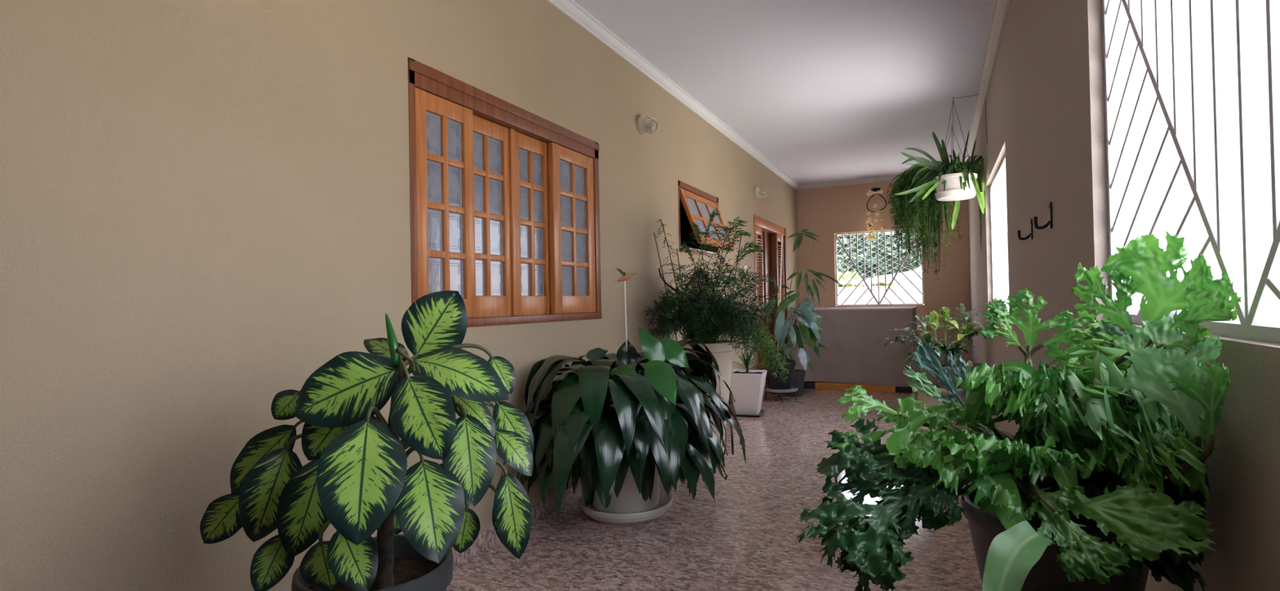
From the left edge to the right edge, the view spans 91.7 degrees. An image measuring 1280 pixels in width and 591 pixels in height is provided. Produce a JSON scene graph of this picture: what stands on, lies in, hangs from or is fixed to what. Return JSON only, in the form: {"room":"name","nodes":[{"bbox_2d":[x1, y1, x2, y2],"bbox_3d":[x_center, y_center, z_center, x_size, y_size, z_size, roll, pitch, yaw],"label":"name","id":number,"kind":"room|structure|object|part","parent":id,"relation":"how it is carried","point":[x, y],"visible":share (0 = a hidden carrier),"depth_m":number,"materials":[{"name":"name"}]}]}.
{"room":"enclosed porch","nodes":[
{"label":"enclosed porch","id":0,"kind":"room"},
{"bbox_2d":[0,0,799,590],"bbox_3d":[-0.286,-0.256,3.923,0.150,2.800,12.330,-1,-1,26],"label":"wall","id":1,"kind":"structure","parent":0,"point":[205,204],"depth_m":1.80,"materials":[{"name":"beige paint"}]},
{"bbox_2d":[407,57,601,327],"bbox_3d":[-0.633,-0.400,3.170,0.140,1.085,1.530,-1,-1,26],"label":"window","id":2,"kind":"structure","parent":1,"relation":"in","point":[504,211],"depth_m":3.03,"materials":[{"name":"brown wood"}]},
{"bbox_3d":[-0.839,-0.374,2.654,0.005,0.787,0.234,-1,-1,26],"label":"pane","id":3,"kind":"part","parent":2,"relation":"part of","materials":[{"name":"clear glass"}]},
{"bbox_3d":[-0.835,-0.369,2.652,0.034,0.937,0.348,-1,-1,26],"label":"sash","id":4,"kind":"part","parent":2,"relation":"part of","materials":[{"name":"brown wood"}]},
{"bbox_3d":[-0.737,-0.380,2.959,0.005,0.772,0.256,-1,-1,26],"label":"pane","id":5,"kind":"part","parent":2,"relation":"part of","materials":[{"name":"clear glass"}]},
{"bbox_3d":[-0.733,-0.367,2.957,0.034,0.937,0.370,-1,-1,26],"label":"sash","id":6,"kind":"part","parent":2,"relation":"part of","materials":[{"name":"brown wood"}]},
{"bbox_3d":[-0.581,-0.379,3.284,0.005,0.772,0.234,-1,-1,26],"label":"pane","id":7,"kind":"part","parent":2,"relation":"part of","materials":[{"name":"clear glass"}]},
{"bbox_3d":[-0.577,-0.367,3.283,0.034,0.937,0.348,-1,-1,26],"label":"sash","id":8,"kind":"part","parent":2,"relation":"part of","materials":[{"name":"brown wood"}]},
{"bbox_3d":[-0.387,-0.367,3.588,0.034,0.937,0.447,-1,-1,26],"label":"sash","id":9,"kind":"part","parent":2,"relation":"part of","materials":[{"name":"brown wood"}]},
{"bbox_3d":[-0.391,-0.379,3.590,0.005,0.772,0.307,-1,-1,26],"label":"pane","id":10,"kind":"part","parent":2,"relation":"part of","materials":[{"name":"clear glass"}]},
{"bbox_2d":[451,402,734,566],"bbox_3d":[-0.186,1.105,3.873,0.012,0.075,12.030,-1,-1,26],"label":"baseboard","id":11,"kind":"structure","parent":1,"relation":"attached to","point":[489,537],"depth_m":3.12,"materials":[{"name":"stone"}]},
{"bbox_2d":[637,115,659,134],"bbox_3d":[0.068,-1.207,4.382,0.147,0.140,0.132,-1,-1,26],"label":"wall lamp","id":12,"kind":"object","parent":1,"relation":"attached to","point":[645,125],"visible":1,"depth_m":4.35,"materials":[{"name":"white glass"}]},
{"bbox_2d":[546,0,799,190],"bbox_3d":[-0.217,-1.627,3.893,0.060,0.062,12.030,-1,-1,26],"label":"trim","id":13,"kind":"structure","parent":1,"relation":"attached to","point":[570,8],"depth_m":4.53,"materials":[{"name":"white paint"}]},
{"bbox_2d":[677,179,734,257],"bbox_3d":[0.556,-0.645,5.466,0.294,0.580,1.020,-1,-1,26],"label":"window","id":14,"kind":"structure","parent":1,"relation":"in","point":[698,204],"depth_m":5.33,"materials":[{"name":"brown wood"}]},
{"bbox_3d":[0.591,-0.647,5.439,0.139,0.352,0.830,-1,-1,26],"label":"pane","id":15,"kind":"part","parent":14,"relation":"part of","materials":[{"name":"clear glass"}]},
{"bbox_2d":[755,186,768,198],"bbox_3d":[1.410,-1.196,7.188,0.147,0.140,0.132,-1,-1,26],"label":"wall lamp","id":16,"kind":"object","parent":1,"relation":"attached to","point":[762,193],"visible":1,"depth_m":7.16,"materials":[{"name":"white glass"}]},
{"bbox_2d":[753,214,788,393],"bbox_3d":[1.608,0.117,7.827,0.160,2.070,1.590,-1,-1,26],"label":"door","id":17,"kind":"structure","parent":1,"relation":"in","point":[770,233],"depth_m":7.98,"materials":[{"name":"brown wood"}]},
{"bbox_2d":[755,234,759,313],"bbox_3d":[1.411,0.168,7.617,0.039,1.910,0.360,-1,-1,26],"label":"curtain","id":18,"kind":"object","parent":17,"relation":"hanging from","point":[757,235],"visible":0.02,"depth_m":7.74,"materials":[{"name":"white fabric"}]},
{"bbox_3d":[1.758,0.161,8.047,0.078,1.940,0.075,-1,-1,26],"label":"post","id":19,"kind":"part","parent":17,"relation":"part of","materials":[{"name":"brown wood"}]},
{"bbox_3d":[1.988,0.117,8.494,0.050,2.070,0.060,-1,-1,26],"label":"post","id":20,"kind":"part","parent":17,"relation":"part of","materials":[{"name":"brown wood"}]},
{"bbox_2d":[446,379,992,590],"bbox_3d":[0.834,1.177,3.385,2.570,0.120,12.330,-1,-1,26],"label":"floor","id":21,"kind":"structure","parent":0,"point":[745,539],"depth_m":2.85,"materials":[{"name":"stone"}]},
{"bbox_2d":[200,290,533,590],"bbox_3d":[-0.662,0.557,1.508,0.806,1.135,0.484,-1,-1,26],"label":"plant","id":22,"kind":"object","parent":21,"relation":"on","point":[357,481],"visible":1,"depth_m":1.43,"materials":[{"name":"green plant"}]},
{"bbox_3d":[-0.607,0.431,1.507,0.043,0.555,0.092,-1,-1,15],"label":"stem","id":23,"kind":"part","parent":22,"relation":"part of","materials":[{"name":"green plant"}]},
{"bbox_2d":[291,533,453,590],"bbox_3d":[-0.641,0.887,1.517,0.364,0.476,0.364,-1,-1,26],"label":"pot","id":24,"kind":"object","parent":21,"relation":"on","point":[409,571],"depth_m":1.50,"materials":[{"name":"grey plastic"}]},
{"bbox_2d":[578,488,672,524],"bbox_3d":[-0.073,1.097,3.251,0.490,0.072,0.490,-1,-1,26],"label":"saucer","id":25,"kind":"object","parent":21,"relation":"on","point":[664,503],"visible":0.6,"depth_m":3.06,"materials":[{"name":"white ceramic"}]},
{"bbox_2d":[500,326,746,518],"bbox_3d":[0.001,0.635,3.159,0.922,0.966,1.465,-1,-1,26],"label":"plant","id":26,"kind":"object","parent":25,"relation":"on","point":[623,421],"visible":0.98,"depth_m":2.82,"materials":[{"name":"green plant"}]},
{"bbox_2d":[613,268,635,351],"bbox_3d":[-0.069,0.321,3.118,0.120,0.916,0.036,-1,-1,-11],"label":"stake","id":27,"kind":"object","parent":26,"relation":"on","point":[627,277],"visible":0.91,"depth_m":3.11,"materials":[{"name":"white"}]},
{"bbox_3d":[-0.077,0.932,3.253,0.410,0.376,0.410,-1,-1,26],"label":"pot","id":28,"kind":"part","parent":26,"relation":"part of","materials":[{"name":"white ceramic"}]},
{"bbox_2d":[642,208,791,456],"bbox_3d":[0.592,0.246,4.466,1.124,1.774,0.782,-1,-1,2],"label":"fern","id":29,"kind":"object","parent":21,"relation":"on","point":[731,317],"visible":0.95,"depth_m":4.37,"materials":[{"name":"green plant"}]},
{"bbox_2d":[655,218,685,339],"bbox_3d":[0.235,-0.079,4.541,0.191,0.959,0.251,-1,-1,26],"label":"sprig","id":30,"kind":"object","parent":29,"relation":"on","point":[663,224],"visible":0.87,"depth_m":4.49,"materials":[{"name":"plant"}]},
{"bbox_2d":[657,268,727,343],"bbox_3d":[0.408,0.102,4.428,0.467,0.599,0.298,-1,-1,26],"label":"dry twig","id":31,"kind":"object","parent":29,"relation":"in","point":[660,275],"visible":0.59,"depth_m":4.36,"materials":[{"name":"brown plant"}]},
{"bbox_2d":[653,232,742,342],"bbox_3d":[0.411,-0.030,4.489,0.623,0.854,0.224,-1,-1,-12],"label":"support","id":32,"kind":"object","parent":29,"relation":"in","point":[678,264],"visible":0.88,"depth_m":4.46,"materials":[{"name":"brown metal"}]},
{"bbox_2d":[675,339,734,456],"bbox_3d":[0.458,0.737,4.546,0.484,0.800,0.484,-1,-1,26],"label":"pot","id":33,"kind":"object","parent":29,"relation":"on","point":[721,349],"depth_m":4.39,"materials":[{"name":"beige ceramic"}]},
{"bbox_3d":[0.584,0.021,4.472,1.088,1.259,0.670,-1,-1,0],"label":"stem","id":34,"kind":"part","parent":29,"relation":"part of","materials":[{"name":"green plant"}]},
{"bbox_2d":[730,409,764,417],"bbox_3d":[1.038,1.130,5.956,0.287,0.024,0.287,-1,-1,20],"label":"saucer","id":35,"kind":"object","parent":21,"relation":"on","point":[762,411],"visible":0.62,"depth_m":5.84,"materials":[{"name":"black plastic"}]},
{"bbox_2d":[729,349,767,415],"bbox_3d":[1.080,0.798,5.964,0.447,0.662,0.431,-1,-1,26],"label":"spiky plant","id":36,"kind":"object","parent":35,"relation":"on","point":[747,386],"visible":0.9,"depth_m":5.84,"materials":[{"name":"green plant"}]},
{"bbox_3d":[1.034,0.930,5.958,0.331,0.400,0.331,-1,-1,20],"label":"pot","id":37,"kind":"part","parent":36,"relation":"part of","materials":[{"name":"white ceramic"}]},
{"bbox_2d":[764,385,798,402],"bbox_3d":[1.531,1.072,6.769,0.376,0.145,0.376,-1,-1,26],"label":"plant stand","id":38,"kind":"object","parent":21,"relation":"on","point":[766,388],"visible":0.82,"depth_m":6.63,"materials":[{"name":"grey metal"}]},
{"bbox_3d":[1.530,1.018,6.770,0.376,0.037,0.376,-1,-1,26],"label":"dish","id":39,"kind":"part","parent":38,"relation":"part of","materials":[{"name":"grey concrete"}]},
{"bbox_2d":[763,293,828,389],"bbox_3d":[1.706,0.497,6.752,0.714,1.044,0.421,-1,-1,-4],"label":"potted plant","id":40,"kind":"object","parent":38,"relation":"on","point":[810,326],"visible":0.91,"depth_m":6.68,"materials":[{"name":"green plant"}]},
{"bbox_2d":[763,359,795,389],"bbox_3d":[1.527,0.868,6.771,0.346,0.310,0.346,-1,-1,26],"label":"pot","id":41,"kind":"object","parent":40,"relation":"on","point":[790,365],"depth_m":6.66,"materials":[{"name":"black plastic"}]},
{"bbox_2d":[777,235,782,359],"bbox_3d":[1.530,0.059,6.796,0.097,1.426,0.017,-1,-1,23],"label":"stake","id":42,"kind":"object","parent":40,"relation":"on","point":[781,236],"visible":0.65,"depth_m":6.79,"materials":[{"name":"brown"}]},
{"bbox_3d":[1.669,0.388,6.771,0.394,0.726,0.411,-1,-1,26],"label":"stem","id":43,"kind":"part","parent":40,"relation":"part of","materials":[{"name":"green plant"}]},
{"bbox_2d":[773,229,843,396],"bbox_3d":[1.932,0.189,7.072,0.770,1.896,0.286,-1,-1,18],"label":"palm","id":44,"kind":"object","parent":21,"relation":"on","point":[798,375],"visible":0.73,"depth_m":7.08,"materials":[{"name":"green plant"}]},
{"bbox_2d":[783,368,805,396],"bbox_3d":[1.756,1.001,7.127,0.286,0.280,0.286,-1,-1,26],"label":"pot","id":45,"kind":"object","parent":44,"relation":"on","point":[798,375],"depth_m":7.02,"materials":[{"name":"grey plastic"}]},
{"bbox_2d":[788,306,917,392],"bbox_3d":[2.802,0.645,8.044,1.440,0.973,1.540,-1,-1,26],"label":"chest","id":46,"kind":"object","parent":21,"relation":"on","point":[852,358],"visible":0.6,"depth_m":7.33,"materials":[{"name":"beige paint"}]},
{"bbox_3d":[2.558,1.087,7.399,0.900,0.084,0.120,-1,-1,26],"label":"board","id":47,"kind":"part","parent":46,"relation":"part of","materials":[{"name":"brown wood"}]},
{"bbox_2d":[915,384,965,423],"bbox_3d":[2.755,0.955,5.593,0.524,0.300,0.524,-1,-1,26],"label":"pedestal","id":48,"kind":"object","parent":21,"relation":"on","point":[929,401],"visible":0.09,"depth_m":5.45,"materials":[{"name":"beige ceramic"}]},
{"bbox_2d":[875,303,985,387],"bbox_3d":[2.667,0.442,5.579,1.035,0.738,0.637,-1,-1,0],"label":"plant","id":49,"kind":"object","parent":48,"relation":"on","point":[966,330],"visible":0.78,"depth_m":5.55,"materials":[{"name":"green plant"}]},
{"bbox_3d":[2.708,0.432,5.542,0.667,0.456,0.213,-1,-1,0],"label":"stem","id":50,"kind":"part","parent":49,"relation":"part of","materials":[{"name":"green plant"}]},
{"bbox_2d":[908,360,980,387],"bbox_3d":[2.751,0.712,5.596,0.600,0.194,0.600,-1,-1,26],"label":"bowl","id":51,"kind":"object","parent":49,"relation":"on","point":[944,364],"depth_m":5.46,"materials":[{"name":"grey concrete"}]},
{"bbox_2d":[966,360,973,366],"bbox_3d":[2.868,0.606,5.407,0.056,0.078,0.044,-1,-1,26],"label":"stone","id":52,"kind":"object","parent":49,"relation":"on","point":[970,363],"visible":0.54,"depth_m":5.39,"materials":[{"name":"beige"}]},
{"bbox_3d":[0.794,0.940,1.170,0.308,0.309,0.308,-1,-1,26],"label":"stand","id":53,"kind":"object","parent":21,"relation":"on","visible":0},
{"bbox_2d":[796,231,1241,590],"bbox_3d":[0.694,0.338,1.087,0.822,0.893,0.543,-1,-1,-32],"label":"fern","id":54,"kind":"object","parent":53,"relation":"on","point":[1081,498],"visible":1,"depth_m":1.01,"materials":[{"name":"green plant"}]},
{"bbox_2d":[960,489,1149,590],"bbox_3d":[0.787,0.589,1.174,0.316,0.391,0.316,-1,-1,26],"label":"pot","id":55,"kind":"object","parent":54,"relation":"on","point":[1046,574],"depth_m":1.06,"materials":[{"name":"brown ceramic"}]},
{"bbox_2d":[680,198,760,300],"bbox_3d":[-0.468,-0.175,6.377,2.300,3.100,8.100,-1,-1,26],"label":"wall","id":56,"kind":"structure","parent":0,"point":[686,230],"depth_m":10.17,"materials":[{"name":"brown paint"}]},
{"bbox_2d":[573,0,995,184],"bbox_3d":[0.777,-1.757,3.417,2.570,0.150,12.330,-1,-1,26],"label":"ceiling","id":57,"kind":"structure","parent":0,"point":[825,91],"depth_m":4.58,"materials":[{"name":"white paint"}]},
{"bbox_2d":[865,178,886,241],"bbox_3d":[3.300,-1.212,8.698,0.293,0.918,0.099,-1,-1,26],"label":"wind chime","id":58,"kind":"object","parent":57,"relation":"hanging from","point":[875,190],"visible":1,"depth_m":8.70,"materials":[{"name":"beige"}]},
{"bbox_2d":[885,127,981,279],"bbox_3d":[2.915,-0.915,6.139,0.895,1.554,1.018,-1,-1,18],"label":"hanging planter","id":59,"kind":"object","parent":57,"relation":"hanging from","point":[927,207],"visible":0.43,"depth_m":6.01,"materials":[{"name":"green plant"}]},
{"bbox_2d":[894,93,986,229],"bbox_3d":[2.576,-1.138,5.327,0.697,1.114,0.834,-1,-1,26],"label":"hanging planter","id":60,"kind":"object","parent":57,"relation":"hanging from","point":[956,182],"visible":1,"depth_m":5.23,"materials":[{"name":"white plastic"}]},
{"bbox_3d":[2.690,-0.928,5.299,0.337,0.175,0.337,-1,-1,26],"label":"pot","id":61,"kind":"part","parent":60,"relation":"part of","materials":[{"name":"white ceramic"}]},
{"bbox_2d":[796,180,972,362],"bbox_3d":[3.434,-0.271,8.894,2.270,2.800,0.150,-1,-1,26],"label":"wall","id":62,"kind":"structure","parent":0,"point":[827,211],"depth_m":8.90,"materials":[{"name":"beige paint"}]},
{"bbox_2d":[797,175,902,190],"bbox_3d":[3.363,-1.640,8.815,2.270,0.062,0.060,-1,-1,26],"label":"trim","id":63,"kind":"structure","parent":62,"relation":"attached to","point":[884,179],"depth_m":8.98,"materials":[{"name":"white paint"}]},
{"bbox_2d":[834,228,924,306],"bbox_3d":[3.405,-0.389,8.881,1.175,1.065,0.026,-1,-1,26],"label":"window","id":64,"kind":"structure","parent":62,"relation":"in","point":[878,303],"depth_m":8.89,"materials":[{"name":"grey paint"}]},
{"bbox_2d":[832,227,925,306],"bbox_3d":[3.382,-0.389,8.832,1.207,1.097,0.008,-1,-1,26],"label":"trim","id":65,"kind":"structure","parent":62,"relation":"attached to","point":[902,228],"depth_m":8.90,"materials":[{"name":"beige paint"}]},
{"bbox_2d":[968,0,1279,590],"bbox_3d":[1.897,-0.309,2.879,0.150,2.800,12.330,-1,-1,26],"label":"wall","id":66,"kind":"structure","parent":0,"point":[1045,103],"depth_m":2.00,"materials":[{"name":"beige paint"}]},
{"bbox_2d":[964,0,1009,161],"bbox_3d":[1.776,-1.676,2.939,0.060,0.062,12.030,-1,-1,26],"label":"trim","id":67,"kind":"structure","parent":66,"relation":"attached to","point":[1000,9],"depth_m":4.47,"materials":[{"name":"white paint"}]},
{"bbox_2d":[990,154,1008,311],"bbox_3d":[2.703,-0.405,4.616,0.036,1.100,1.780,-1,-1,26],"label":"window","id":68,"kind":"structure","parent":66,"relation":"in","point":[998,212],"depth_m":4.72,"materials":[{"name":"grey paint"}]},
{"bbox_2d":[1017,218,1033,239],"bbox_3d":[1.769,-0.302,2.854,0.059,0.095,0.024,-1,-1,26],"label":"wall hook","id":69,"kind":"object","parent":66,"relation":"attached to","point":[1030,235],"visible":1,"depth_m":2.84,"materials":[{"name":"grey metal"}]},
{"bbox_3d":[1.793,-0.303,2.842,0.006,0.094,0.024,-1,-1,26],"label":"plate","id":70,"kind":"part","parent":69,"relation":"part of","materials":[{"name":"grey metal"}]},
{"bbox_2d":[1033,201,1053,229],"bbox_3d":[1.539,-0.304,2.374,0.059,0.101,0.024,-1,-1,26],"label":"wall hook","id":71,"kind":"object","parent":66,"relation":"attached to","point":[1049,224],"visible":1,"depth_m":2.36,"materials":[{"name":"grey metal"}]},
{"bbox_3d":[1.563,-0.305,2.362,0.006,0.100,0.024,-1,-1,26],"label":"plate","id":72,"kind":"part","parent":71,"relation":"part of","materials":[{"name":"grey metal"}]},
{"bbox_2d":[1102,0,1279,343],"bbox_3d":[0.959,-0.460,0.972,0.043,1.055,1.660,-1,-1,26],"label":"window","id":73,"kind":"structure","parent":66,"relation":"in","point":[1197,82],"depth_m":1.15,"materials":[{"name":"grey paint"}]},
{"label":"outside","id":74,"kind":"structure","parent":0,"visible":0},
{"bbox_3d":[10.386,1.388,21.634,60.000,0.200,72.000,-1,-1,26],"label":"ground","id":75,"kind":"structure","parent":74,"visible":0},
{"bbox_2d":[837,271,863,287],"bbox_3d":[4.380,0.389,13.144,0.770,1.838,0.568,-1,-1,26],"label":"shrub","id":76,"kind":"object","parent":75,"relation":"on","point":[847,275],"visible":0.19,"depth_m":13.03,"materials":[{"name":"green plant"}]},
{"bbox_2d":[836,230,921,286],"bbox_3d":[7.571,-1.175,19.165,3.517,4.997,3.716,-1,-1,26],"label":"tree","id":77,"kind":"object","parent":75,"relation":"on","point":[888,257],"visible":0.28,"depth_m":18.24,"materials":[{"name":"green plant"}]},
{"bbox_2d":[836,231,921,286],"bbox_3d":[4.598,-0.816,13.589,8.604,4.250,0.098,-1,-1,26],"label":"fence","id":78,"kind":"object","parent":75,"relation":"on","point":[888,232],"visible":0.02,"depth_m":13.32,"materials":[{"name":"grey metal"}]},
{"bbox_2d":[869,274,897,286],"bbox_3d":[5.032,0.420,12.778,0.613,1.743,0.626,-1,-1,26],"label":"shrub","id":79,"kind":"object","parent":75,"relation":"on","point":[882,276],"visible":0.13,"depth_m":12.69,"materials":[{"name":"green plant"}]},
{"bbox_2d":[837,276,1239,321],"bbox_3d":[4.236,0.566,12.705,14.650,1.480,0.180,-1,-1,26],"label":"wall","id":80,"kind":"structure","parent":75,"relation":"on","point":[899,291],"depth_m":12.33,"materials":[{"name":"white paint"}]},
{"bbox_2d":[837,276,921,285],"bbox_3d":[4.378,-0.268,12.639,10.000,0.160,0.480,-1,-1,26],"label":"trim","id":81,"kind":"structure","parent":80,"relation":"on","point":[903,279],"depth_m":12.34,"materials":[{"name":"concrete"}]},
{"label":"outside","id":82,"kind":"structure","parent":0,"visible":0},
{"bbox_3d":[7.967,0.865,21.240,20.000,0.930,14.800,-1,-1,26],"label":"street","id":83,"kind":"object","parent":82,"visible":0},
{"bbox_2d":[864,266,921,286],"bbox_3d":[7.632,-0.405,14.752,4.237,1.476,1.640,-1,-1,26],"label":"car","id":84,"kind":"object","parent":83,"relation":"on","point":[909,273],"visible":0.04,"depth_m":14.52,"materials":[{"name":"white paint"}]}
]}

